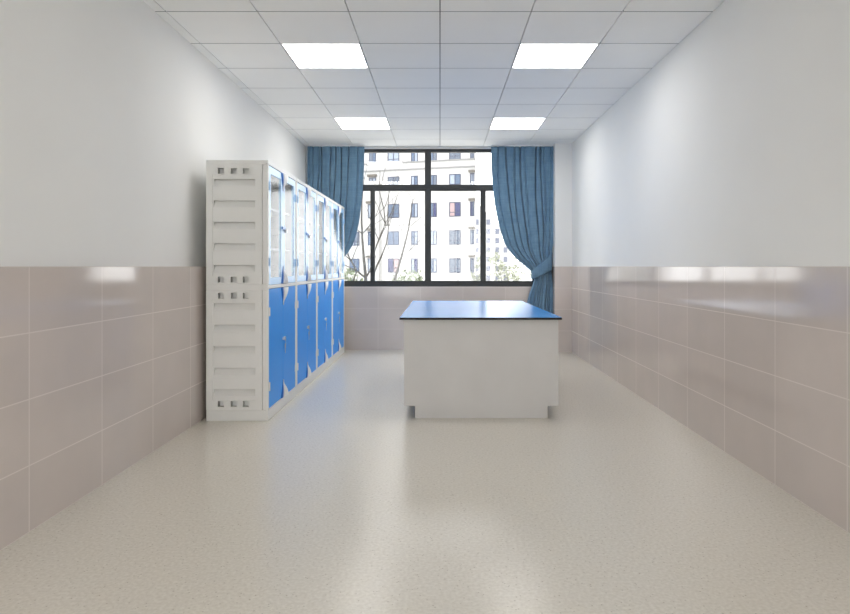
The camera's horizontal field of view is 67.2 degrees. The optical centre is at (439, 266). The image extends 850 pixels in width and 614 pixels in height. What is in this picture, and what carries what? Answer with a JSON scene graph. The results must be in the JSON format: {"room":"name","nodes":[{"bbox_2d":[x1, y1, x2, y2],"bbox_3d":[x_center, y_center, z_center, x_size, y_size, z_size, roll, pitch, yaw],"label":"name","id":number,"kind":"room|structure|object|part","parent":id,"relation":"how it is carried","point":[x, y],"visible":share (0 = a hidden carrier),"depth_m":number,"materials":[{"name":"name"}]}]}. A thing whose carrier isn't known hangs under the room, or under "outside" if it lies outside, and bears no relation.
{"room":"laboratory preparation room","nodes":[
{"label":"laboratory preparation room","id":0,"kind":"room"},
{"bbox_2d":[0,0,305,266],"bbox_3d":[-2.025,-0.375,4.125,0.200,3.150,10.650,0,0,0],"label":"wall","id":1,"kind":"structure","parent":0,"point":[111,120],"depth_m":3.72,"materials":[{"name":"paint"}]},
{"bbox_2d":[0,267,205,550],"bbox_3d":[-1.891,0.600,4.100,0.069,1.200,10.200,0,0,0],"label":"wall tiles","id":2,"kind":"structure","parent":1,"relation":"attached to","point":[101,368],"depth_m":3.38,"materials":[{"name":"tile"}]},
{"bbox_2d":[306,147,490,183],"bbox_3d":[-0.040,-0.375,9.325,3.770,3.150,0.250,0,0,0],"label":"wall","id":3,"kind":"structure","parent":0,"point":[306,147],"depth_m":9.20,"materials":[{"name":"paint"}]},
{"bbox_2d":[344,149,533,286],"bbox_3d":[-0.175,-0.701,9.243,3.190,1.978,0.083,0,0,0],"label":"window","id":4,"kind":"structure","parent":3,"relation":"in","point":[427,187],"depth_m":9.20,"materials":[{"name":"grey metal"}]},
{"bbox_3d":[-1.345,-0.439,9.236,0.750,1.353,0.048,0,0,0],"label":"sash","id":5,"kind":"part","parent":4,"relation":"part of","materials":[{"name":"clear glass"}]},
{"bbox_3d":[-0.590,-0.439,9.236,0.760,1.353,0.048,0,0,0],"label":"sash","id":6,"kind":"part","parent":4,"relation":"part of","materials":[{"name":"clear glass"}]},
{"bbox_3d":[0.242,-0.439,9.236,0.757,1.353,0.048,0,0,0],"label":"sash","id":7,"kind":"part","parent":4,"relation":"part of","materials":[{"name":"clear glass"}]},
{"bbox_3d":[0.996,-0.439,9.236,0.749,1.353,0.048,0,0,0],"label":"sash","id":8,"kind":"part","parent":4,"relation":"part of","materials":[{"name":"clear glass"}]},
{"bbox_2d":[344,271,551,349],"bbox_3d":[-0.127,0.600,9.197,3.458,1.200,0.006,0,0,0],"label":"wall tiles","id":9,"kind":"structure","parent":3,"relation":"attached to","point":[372,315],"depth_m":9.19,"materials":[{"name":"tile"}]},
{"bbox_2d":[0,350,849,613],"bbox_3d":[0.000,1.300,4.125,4.200,0.200,10.650,0,0,0],"label":"floor","id":10,"kind":"structure","parent":0,"point":[344,500],"depth_m":2.96,"materials":[{"name":"plastic"}]},
{"bbox_2d":[206,160,295,420],"bbox_3d":[-1.564,0.186,5.465,0.503,2.027,0.993,0,0,0],"label":"storage cabinet","id":11,"kind":"object","parent":10,"relation":"on","point":[251,204],"visible":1,"depth_m":4.97,"materials":[{"name":"white plastic"}]},
{"bbox_3d":[-1.599,-0.329,5.000,0.435,0.930,0.064,0,0,0],"label":"panel","id":12,"kind":"part","parent":11,"relation":"part of","materials":[{"name":"white plastic"}]},
{"bbox_3d":[-1.599,0.651,5.000,0.435,0.928,0.064,0,0,0],"label":"panel","id":13,"kind":"part","parent":11,"relation":"part of","materials":[{"name":"white plastic"}]},
{"bbox_3d":[-1.576,-0.810,5.465,0.480,0.033,0.993,0,0,0],"label":"panel","id":14,"kind":"part","parent":11,"relation":"part of","materials":[{"name":"white plastic"}]},
{"bbox_3d":[-1.358,-0.329,4.986,0.044,0.930,0.036,0,0,0],"label":"corner post","id":15,"kind":"part","parent":11,"relation":"part of","materials":[{"name":"white plastic"}]},
{"bbox_3d":[-1.358,0.651,4.986,0.044,0.928,0.036,0,0,0],"label":"corner post","id":16,"kind":"part","parent":11,"relation":"part of","materials":[{"name":"white plastic"}]},
{"bbox_3d":[-1.351,0.645,5.236,0.022,0.934,0.455,0,0,0],"label":"blue door","id":17,"kind":"part","parent":11,"relation":"part of","materials":[{"name":"blue"}]},
{"bbox_3d":[-1.351,-0.323,5.236,0.022,0.934,0.455,0,0,0],"label":"glass door","id":18,"kind":"part","parent":11,"relation":"part of","materials":[{"name":"white"}]},
{"bbox_2d":[271,208,289,215],"bbox_3d":[-1.591,-0.471,5.465,0.421,0.018,0.873,0,0,0],"label":"shelf","id":19,"kind":"object","parent":11,"relation":"attached to","point":[274,212],"depth_m":5.48,"materials":[{"name":"white plastic"}]},
{"bbox_2d":[271,248,289,251],"bbox_3d":[-1.591,-0.146,5.465,0.421,0.018,0.873,0,0,0],"label":"shelf","id":20,"kind":"object","parent":11,"relation":"attached to","point":[272,249],"depth_m":5.48,"materials":[{"name":"white plastic"}]},
{"bbox_3d":[-1.599,-0.329,5.929,0.435,0.930,0.064,0,0,0],"label":"panel","id":21,"kind":"part","parent":11,"relation":"part of","materials":[{"name":"clear glass"}]},
{"bbox_3d":[-1.327,0.070,5.540,0.028,0.148,0.147,0,0,0],"label":"handle","id":22,"kind":"part","parent":11,"relation":"part of","materials":[{"name":"white plastic"}]},
{"bbox_3d":[-1.327,-0.716,5.540,0.028,0.148,0.147,0,0,0],"label":"handle","id":23,"kind":"part","parent":11,"relation":"part of","materials":[{"name":"white plastic"}]},
{"bbox_3d":[-1.327,1.038,5.540,0.028,0.148,0.147,0,0,0],"label":"handle","id":24,"kind":"part","parent":11,"relation":"part of","materials":[{"name":"white plastic"}]},
{"bbox_3d":[-1.327,0.252,5.540,0.028,0.148,0.147,0,0,0],"label":"handle","id":25,"kind":"part","parent":11,"relation":"part of","materials":[{"name":"white plastic"}]},
{"bbox_3d":[-1.351,-0.323,5.694,0.022,0.934,0.455,0,0,0],"label":"glass door","id":26,"kind":"part","parent":11,"relation":"part of","materials":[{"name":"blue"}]},
{"bbox_3d":[-1.351,0.645,5.694,0.022,0.934,0.455,0,0,0],"label":"blue door","id":27,"kind":"part","parent":11,"relation":"part of","materials":[{"name":"blue plastic"}]},
{"bbox_3d":[-1.358,-0.329,5.943,0.044,0.930,0.036,0,0,0],"label":"corner post","id":28,"kind":"part","parent":11,"relation":"part of","materials":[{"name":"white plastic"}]},
{"bbox_3d":[-1.358,0.651,5.943,0.044,0.928,0.036,0,0,0],"label":"corner post","id":29,"kind":"part","parent":11,"relation":"part of","materials":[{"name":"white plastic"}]},
{"bbox_2d":[296,178,316,394],"bbox_3d":[-1.564,0.186,6.460,0.503,2.027,0.993,0,0,0],"label":"storage cabinet","id":30,"kind":"object","parent":10,"relation":"on","point":[306,196],"visible":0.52,"depth_m":6.46,"materials":[{"name":"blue plastic"}]},
{"bbox_3d":[-1.358,-0.329,5.982,0.044,0.930,0.036,0,0,0],"label":"corner post","id":31,"kind":"part","parent":30,"relation":"part of","materials":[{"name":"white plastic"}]},
{"bbox_3d":[-1.358,0.651,5.982,0.044,0.928,0.036,0,0,0],"label":"corner post","id":32,"kind":"part","parent":30,"relation":"part of","materials":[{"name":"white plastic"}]},
{"bbox_3d":[-1.351,-0.323,6.231,0.022,0.934,0.455,0,0,0],"label":"glass door","id":33,"kind":"part","parent":30,"relation":"part of","materials":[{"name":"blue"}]},
{"bbox_3d":[-1.351,0.645,6.231,0.022,0.934,0.455,0,0,0],"label":"blue door","id":34,"kind":"part","parent":30,"relation":"part of","materials":[{"name":"blue"}]},
{"bbox_2d":[299,218,311,223],"bbox_3d":[-1.591,-0.471,6.460,0.421,0.018,0.873,0,0,0],"label":"shelf","id":35,"kind":"object","parent":30,"relation":"attached to","point":[301,221],"depth_m":6.57,"materials":[{"name":"white plastic"}]},
{"bbox_3d":[-1.599,-0.329,6.925,0.435,0.930,0.064,0,0,0],"label":"panel","id":36,"kind":"part","parent":30,"relation":"part of","materials":[{"name":"clear glass"}]},
{"bbox_3d":[-1.576,-0.810,6.460,0.480,0.033,0.993,0,0,0],"label":"panel","id":37,"kind":"part","parent":30,"relation":"part of","materials":[{"name":"white plastic"}]},
{"bbox_3d":[-1.327,1.038,6.536,0.028,0.148,0.147,0,0,0],"label":"handle","id":38,"kind":"part","parent":30,"relation":"part of","materials":[{"name":"white plastic"}]},
{"bbox_3d":[-1.351,-0.323,6.689,0.022,0.934,0.455,0,0,0],"label":"glass door","id":39,"kind":"part","parent":30,"relation":"part of","materials":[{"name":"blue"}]},
{"bbox_3d":[-1.351,0.645,6.689,0.022,0.934,0.455,0,0,0],"label":"blue door","id":40,"kind":"part","parent":30,"relation":"part of","materials":[{"name":"blue"}]},
{"bbox_3d":[-1.358,-0.329,6.939,0.044,0.930,0.036,0,0,0],"label":"corner post","id":41,"kind":"part","parent":30,"relation":"part of","materials":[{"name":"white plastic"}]},
{"bbox_3d":[-1.358,0.651,6.939,0.044,0.928,0.036,0,0,0],"label":"corner post","id":42,"kind":"part","parent":30,"relation":"part of","materials":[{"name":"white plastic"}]},
{"bbox_2d":[317,191,332,375],"bbox_3d":[-1.564,0.186,7.457,0.503,2.027,0.993,0,0,0],"label":"storage cabinet","id":43,"kind":"object","parent":10,"relation":"on","point":[324,204],"visible":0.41,"depth_m":7.47,"materials":[{"name":"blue plastic"}]},
{"bbox_3d":[-1.358,-0.329,6.978,0.044,0.930,0.036,0,0,0],"label":"corner post","id":44,"kind":"part","parent":43,"relation":"part of","materials":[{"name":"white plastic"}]},
{"bbox_3d":[-1.358,0.651,6.978,0.044,0.928,0.036,0,0,0],"label":"corner post","id":45,"kind":"part","parent":43,"relation":"part of","materials":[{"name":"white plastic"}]},
{"bbox_3d":[-1.351,-0.323,7.228,0.022,0.934,0.455,0,0,0],"label":"glass door","id":46,"kind":"part","parent":43,"relation":"part of","materials":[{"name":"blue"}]},
{"bbox_3d":[-1.351,0.645,7.228,0.022,0.934,0.455,0,0,0],"label":"blue door","id":47,"kind":"part","parent":43,"relation":"part of","materials":[{"name":"blue plastic"}]},
{"bbox_3d":[-1.599,-0.329,7.921,0.435,0.930,0.064,0,0,0],"label":"panel","id":48,"kind":"part","parent":43,"relation":"part of","materials":[{"name":"clear glass"}]},
{"bbox_3d":[-1.576,-0.810,7.457,0.480,0.033,0.993,0,0,0],"label":"panel","id":49,"kind":"part","parent":43,"relation":"part of","materials":[{"name":"white plastic"}]},
{"bbox_3d":[-1.351,-0.323,7.686,0.022,0.934,0.455,0,0,0],"label":"glass door","id":50,"kind":"part","parent":43,"relation":"part of","materials":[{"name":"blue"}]},
{"bbox_3d":[-1.351,0.645,7.686,0.022,0.934,0.455,0,0,0],"label":"blue door","id":51,"kind":"part","parent":43,"relation":"part of","materials":[{"name":"blue"}]},
{"bbox_2d":[332,200,344,362],"bbox_3d":[-1.564,0.186,8.453,0.503,2.027,0.993,0,0,0],"label":"storage cabinet","id":52,"kind":"object","parent":10,"relation":"on","point":[338,221],"visible":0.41,"depth_m":8.46,"materials":[{"name":"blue plastic"}]},
{"bbox_3d":[-1.358,-0.329,7.974,0.044,0.930,0.036,0,0,0],"label":"corner post","id":53,"kind":"part","parent":52,"relation":"part of","materials":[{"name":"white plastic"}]},
{"bbox_3d":[-1.358,0.651,7.974,0.044,0.928,0.036,0,0,0],"label":"corner post","id":54,"kind":"part","parent":52,"relation":"part of","materials":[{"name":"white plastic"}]},
{"bbox_3d":[-1.351,0.645,8.223,0.022,0.934,0.455,0,0,0],"label":"blue door","id":55,"kind":"part","parent":52,"relation":"part of","materials":[{"name":"blue plastic"}]},
{"bbox_3d":[-1.351,-0.323,8.223,0.022,0.934,0.455,0,0,0],"label":"glass door","id":56,"kind":"part","parent":52,"relation":"part of","materials":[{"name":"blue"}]},
{"bbox_3d":[-1.599,-0.329,8.917,0.435,0.930,0.064,0,0,0],"label":"panel","id":57,"kind":"part","parent":52,"relation":"part of","materials":[{"name":"white glass"}]},
{"bbox_3d":[-1.576,-0.810,8.453,0.480,0.033,0.993,0,0,0],"label":"panel","id":58,"kind":"part","parent":52,"relation":"part of","materials":[{"name":"white plastic"}]},
{"bbox_3d":[-1.351,0.645,8.681,0.022,0.934,0.455,0,0,0],"label":"blue door","id":59,"kind":"part","parent":52,"relation":"part of","materials":[{"name":"blue plastic"}]},
{"bbox_3d":[-1.351,-0.323,8.681,0.022,0.934,0.455,0,0,0],"label":"glass door","id":60,"kind":"part","parent":52,"relation":"part of","materials":[{"name":"white"}]},
{"bbox_2d":[399,301,561,417],"bbox_3d":[0.320,0.800,6.259,1.275,0.800,2.482,0,0,0],"label":"island table","id":61,"kind":"object","parent":10,"relation":"on","point":[463,359],"visible":1,"depth_m":5.06,"materials":[{"name":"white wood"}]},
{"bbox_2d":[399,318,561,319],"bbox_3d":[0.320,0.409,6.259,1.275,0.017,2.482,0,0,0],"label":"countertop","id":62,"kind":"structure","parent":61,"relation":"on","point":[399,318],"depth_m":5.02,"materials":[{"name":"black"}]},
{"bbox_2d":[143,0,724,146],"bbox_3d":[-0.040,-1.772,4.103,3.770,0.100,10.206,0,0,0],"label":"ceiling","id":63,"kind":"structure","parent":0,"point":[439,72],"depth_m":5.35,"materials":[{"name":"tile"}]},
{"bbox_2d":[281,43,367,67],"bbox_3d":[-0.925,-1.732,5.251,0.609,0.021,0.610,0,0,0],"label":"recessed light","id":64,"kind":"object","parent":63,"relation":"in","point":[302,55],"visible":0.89,"depth_m":5.23,"materials":[{"name":"white plastic"}]},
{"bbox_2d":[307,145,364,256],"bbox_3d":[-1.488,-0.271,9.091,0.829,2.902,0.148,0,0,0],"label":"curtain","id":65,"kind":"object","parent":63,"relation":"hanging from","point":[335,171],"visible":0.34,"depth_m":9.07,"materials":[{"name":"fabric"}]},
{"bbox_3d":[-1.475,-1.714,9.085,0.803,0.017,0.024,0,0,0],"label":"rail","id":66,"kind":"part","parent":65,"relation":"part of","materials":[{"name":"white metal"}]},
{"bbox_2d":[334,116,389,128],"bbox_3d":[-0.925,-1.732,7.723,0.609,0.021,0.610,0,0,0],"label":"recessed light","id":67,"kind":"object","parent":63,"relation":"in","point":[344,123],"visible":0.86,"depth_m":7.71,"materials":[{"name":"white plastic"}]},
{"bbox_2d":[490,116,545,128],"bbox_3d":[0.925,-1.732,7.723,0.609,0.021,0.610,0,0,0],"label":"recessed light","id":68,"kind":"object","parent":63,"relation":"in","point":[497,123],"visible":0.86,"depth_m":7.71,"materials":[{"name":"white plastic"}]},
{"bbox_2d":[491,145,553,313],"bbox_3d":[1.177,-0.271,9.091,0.900,2.902,0.148,0,0,0],"label":"curtain","id":69,"kind":"object","parent":63,"relation":"hanging from","point":[522,175],"visible":0.87,"depth_m":9.08,"materials":[{"name":"fabric"}]},
{"bbox_3d":[1.177,-1.714,9.085,0.900,0.017,0.024,0,0,0],"label":"rail","id":70,"kind":"part","parent":69,"relation":"part of","materials":[{"name":"white metal"}]},
{"bbox_2d":[512,43,598,67],"bbox_3d":[0.925,-1.732,5.251,0.609,0.021,0.610,0,0,0],"label":"recessed light","id":71,"kind":"object","parent":63,"relation":"in","point":[527,55],"visible":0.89,"depth_m":5.23,"materials":[{"name":"white plastic"}]},
{"bbox_2d":[552,143,571,266],"bbox_3d":[1.726,-0.261,9.075,0.237,2.921,0.250,0,0,0],"label":"wall pier","id":72,"kind":"object","parent":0,"point":[562,170],"visible":0.64,"depth_m":8.95,"materials":[{"name":"paint"}]},
{"bbox_2d":[552,267,571,351],"bbox_3d":[1.721,0.600,9.069,0.238,1.200,0.250,0,0,0],"label":"trim","id":73,"kind":"structure","parent":72,"relation":"attached to","point":[561,276],"depth_m":8.94,"materials":[{"name":"tile"}]},
{"bbox_2d":[572,0,849,266],"bbox_3d":[1.945,-0.375,4.125,0.200,3.150,10.650,0,0,0],"label":"wall","id":74,"kind":"structure","parent":0,"point":[733,149],"depth_m":4.04,"materials":[{"name":"paint"}]},
{"bbox_2d":[572,267,849,533],"bbox_3d":[1.843,0.600,3.972,0.005,1.200,9.944,0,0,0],"label":"wall tiles","id":75,"kind":"structure","parent":74,"relation":"attached to","point":[754,362],"depth_m":3.87,"materials":[{"name":"tile"}]},
{"label":"outside","id":76,"kind":"structure","parent":0,"visible":0},
{"bbox_3d":[0.000,10.350,80.000,320.000,0.300,480.000,0,0,0],"label":"ground","id":77,"kind":"structure","parent":76,"visible":0},
{"bbox_2d":[344,267,362,280],"bbox_3d":[-3.345,5.111,24.034,1.142,10.185,1.172,0,0,0],"label":"leafy tree","id":78,"kind":"object","parent":77,"relation":"on","point":[349,270],"visible":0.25,"depth_m":23.93,"materials":[{"name":"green plant"}]},
{"bbox_2d":[345,156,407,280],"bbox_3d":[-2.074,3.285,17.751,2.530,13.835,1.408,0,0,0],"label":"bare tree","id":79,"kind":"object","parent":77,"relation":"on","point":[366,274],"visible":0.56,"depth_m":17.96,"materials":[{"name":"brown plant"}]},
{"bbox_2d":[375,158,409,278],"bbox_3d":[-1.705,3.327,19.785,1.392,13.749,1.758,0,0,40],"label":"bare tree","id":80,"kind":"object","parent":77,"relation":"on","point":[375,158],"visible":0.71,"depth_m":19.99,"materials":[{"name":"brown plant"}]},
{"bbox_2d":[391,267,424,280],"bbox_3d":[-1.384,5.115,25.005,1.881,10.177,1.999,0,0,0],"label":"leafy tree","id":81,"kind":"object","parent":77,"relation":"on","point":[419,278],"visible":0.2,"depth_m":24.98,"materials":[{"name":"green plant"}]},
{"bbox_2d":[344,153,475,280],"bbox_3d":[-9.081,-6.300,74.985,26.281,33.000,21.595,0,0,0],"label":"apartment building","id":82,"kind":"structure","parent":77,"relation":"on","point":[453,247],"depth_m":66.23,"materials":[{"name":"grey"}]},
{"bbox_3d":[-8.905,-2.960,68.328,0.493,1.300,0.005,0,0,17],"label":"pane","id":83,"kind":"part","parent":82,"relation":"part of","materials":[{"name":"blue glass"}]},
{"bbox_3d":[-8.905,-0.100,68.328,0.493,1.300,0.005,0,0,17],"label":"pane","id":84,"kind":"part","parent":82,"relation":"part of","materials":[{"name":"blue glass"}]},
{"bbox_2d":[367,174,376,176],"bbox_3d":[-7.191,-9.610,67.625,1.001,0.220,0.350,0,0,17],"label":"hood","id":85,"kind":"object","parent":82,"relation":"attached to","point":[368,175],"depth_m":67.52,"materials":[{"name":"grey"}]},
{"bbox_3d":[-5.146,-11.540,67.179,0.560,1.300,0.005,0,0,17],"label":"pane","id":86,"kind":"part","parent":82,"relation":"part of","materials":[{"name":"blue glass"}]},
{"bbox_3d":[-5.146,-8.680,67.179,0.560,1.300,0.005,0,0,17],"label":"pane","id":87,"kind":"part","parent":82,"relation":"part of","materials":[{"name":"blue"}]},
{"bbox_3d":[-5.146,-5.820,67.179,0.560,1.300,0.005,0,0,17],"label":"pane","id":88,"kind":"part","parent":82,"relation":"part of","materials":[{"name":"blue glass"}]},
{"bbox_3d":[-5.146,-2.960,67.179,0.560,1.300,0.005,0,0,17],"label":"pane","id":89,"kind":"part","parent":82,"relation":"part of","materials":[{"name":"blue glass"}]},
{"bbox_3d":[-5.146,-0.100,67.179,0.560,1.300,0.005,0,0,17],"label":"pane","id":90,"kind":"part","parent":82,"relation":"part of","materials":[{"name":"blue glass"}]},
{"bbox_3d":[-4.610,-11.540,67.015,0.560,1.300,0.005,0,0,17],"label":"pane","id":91,"kind":"part","parent":82,"relation":"part of","materials":[{"name":"blue glass"}]},
{"bbox_3d":[-4.610,-5.820,67.015,0.560,1.300,0.005,0,0,17],"label":"pane","id":92,"kind":"part","parent":82,"relation":"part of","materials":[{"name":"blue glass"}]},
{"bbox_3d":[-4.610,-2.960,67.015,0.560,1.300,0.005,0,0,17],"label":"pane","id":93,"kind":"part","parent":82,"relation":"part of","materials":[{"name":"blue"}]},
{"bbox_3d":[-4.610,-0.100,67.015,0.560,1.300,0.005,0,0,17],"label":"pane","id":94,"kind":"part","parent":82,"relation":"part of","materials":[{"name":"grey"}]},
{"bbox_3d":[1.274,-8.680,65.216,0.523,1.300,0.005,0,0,17],"label":"pane","id":95,"kind":"part","parent":82,"relation":"part of","materials":[{"name":"blue"}]},
{"bbox_3d":[1.274,-5.820,65.216,0.523,1.300,0.005,0,0,17],"label":"pane","id":96,"kind":"part","parent":82,"relation":"part of","materials":[{"name":"pink glass"}]},
{"bbox_3d":[1.274,-2.960,65.216,0.523,1.300,0.005,0,0,17],"label":"pane","id":97,"kind":"part","parent":82,"relation":"part of","materials":[{"name":"blue"}]},
{"bbox_3d":[1.274,-0.100,65.216,0.523,1.300,0.005,0,0,17],"label":"pane","id":98,"kind":"part","parent":82,"relation":"part of","materials":[{"name":"blue glass"}]},
{"bbox_3d":[1.774,-8.680,65.063,0.523,1.300,0.005,0,0,17],"label":"pane","id":99,"kind":"part","parent":82,"relation":"part of","materials":[{"name":"blue glass"}]},
{"bbox_3d":[1.774,-5.820,65.063,0.523,1.300,0.005,0,0,17],"label":"pane","id":100,"kind":"part","parent":82,"relation":"part of","materials":[{"name":"blue"}]},
{"bbox_3d":[1.774,-2.960,65.063,0.523,1.300,0.005,0,0,17],"label":"pane","id":101,"kind":"part","parent":82,"relation":"part of","materials":[{"name":"blue"}]},
{"bbox_3d":[1.774,-0.100,65.063,0.523,1.300,0.005,0,0,17],"label":"pane","id":102,"kind":"part","parent":82,"relation":"part of","materials":[{"name":"blue glass"}]},
{"bbox_2d":[394,174,444,280],"bbox_3d":[-0.817,3.533,19.073,1.473,13.338,1.269,0,0,44],"label":"bare tree","id":103,"kind":"object","parent":77,"relation":"on","point":[402,255],"visible":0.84,"depth_m":18.99,"materials":[{"name":"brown plant"}]},
{"bbox_2d":[470,257,479,280],"bbox_3d":[2.708,4.735,45.959,1.340,10.936,1.377,0,0,32],"label":"leafy tree","id":104,"kind":"object","parent":77,"relation":"on","point":[473,277],"visible":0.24,"depth_m":45.87,"materials":[{"name":"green plant"}]},
{"bbox_2d":[476,206,509,280],"bbox_3d":[15.625,-4.353,209.975,12.500,29.106,20.050,0,0,0],"label":"apartment building","id":105,"kind":"structure","parent":77,"relation":"on","point":[493,233],"depth_m":200.29,"materials":[{"name":"grey"}]},
{"bbox_2d":[487,249,530,280],"bbox_3d":[4.545,4.455,41.703,3.806,11.497,4.366,0,0,-33],"label":"leafy tree","id":106,"kind":"object","parent":77,"relation":"on","point":[513,277],"visible":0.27,"depth_m":41.88,"materials":[{"name":"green plant"}]}
]}

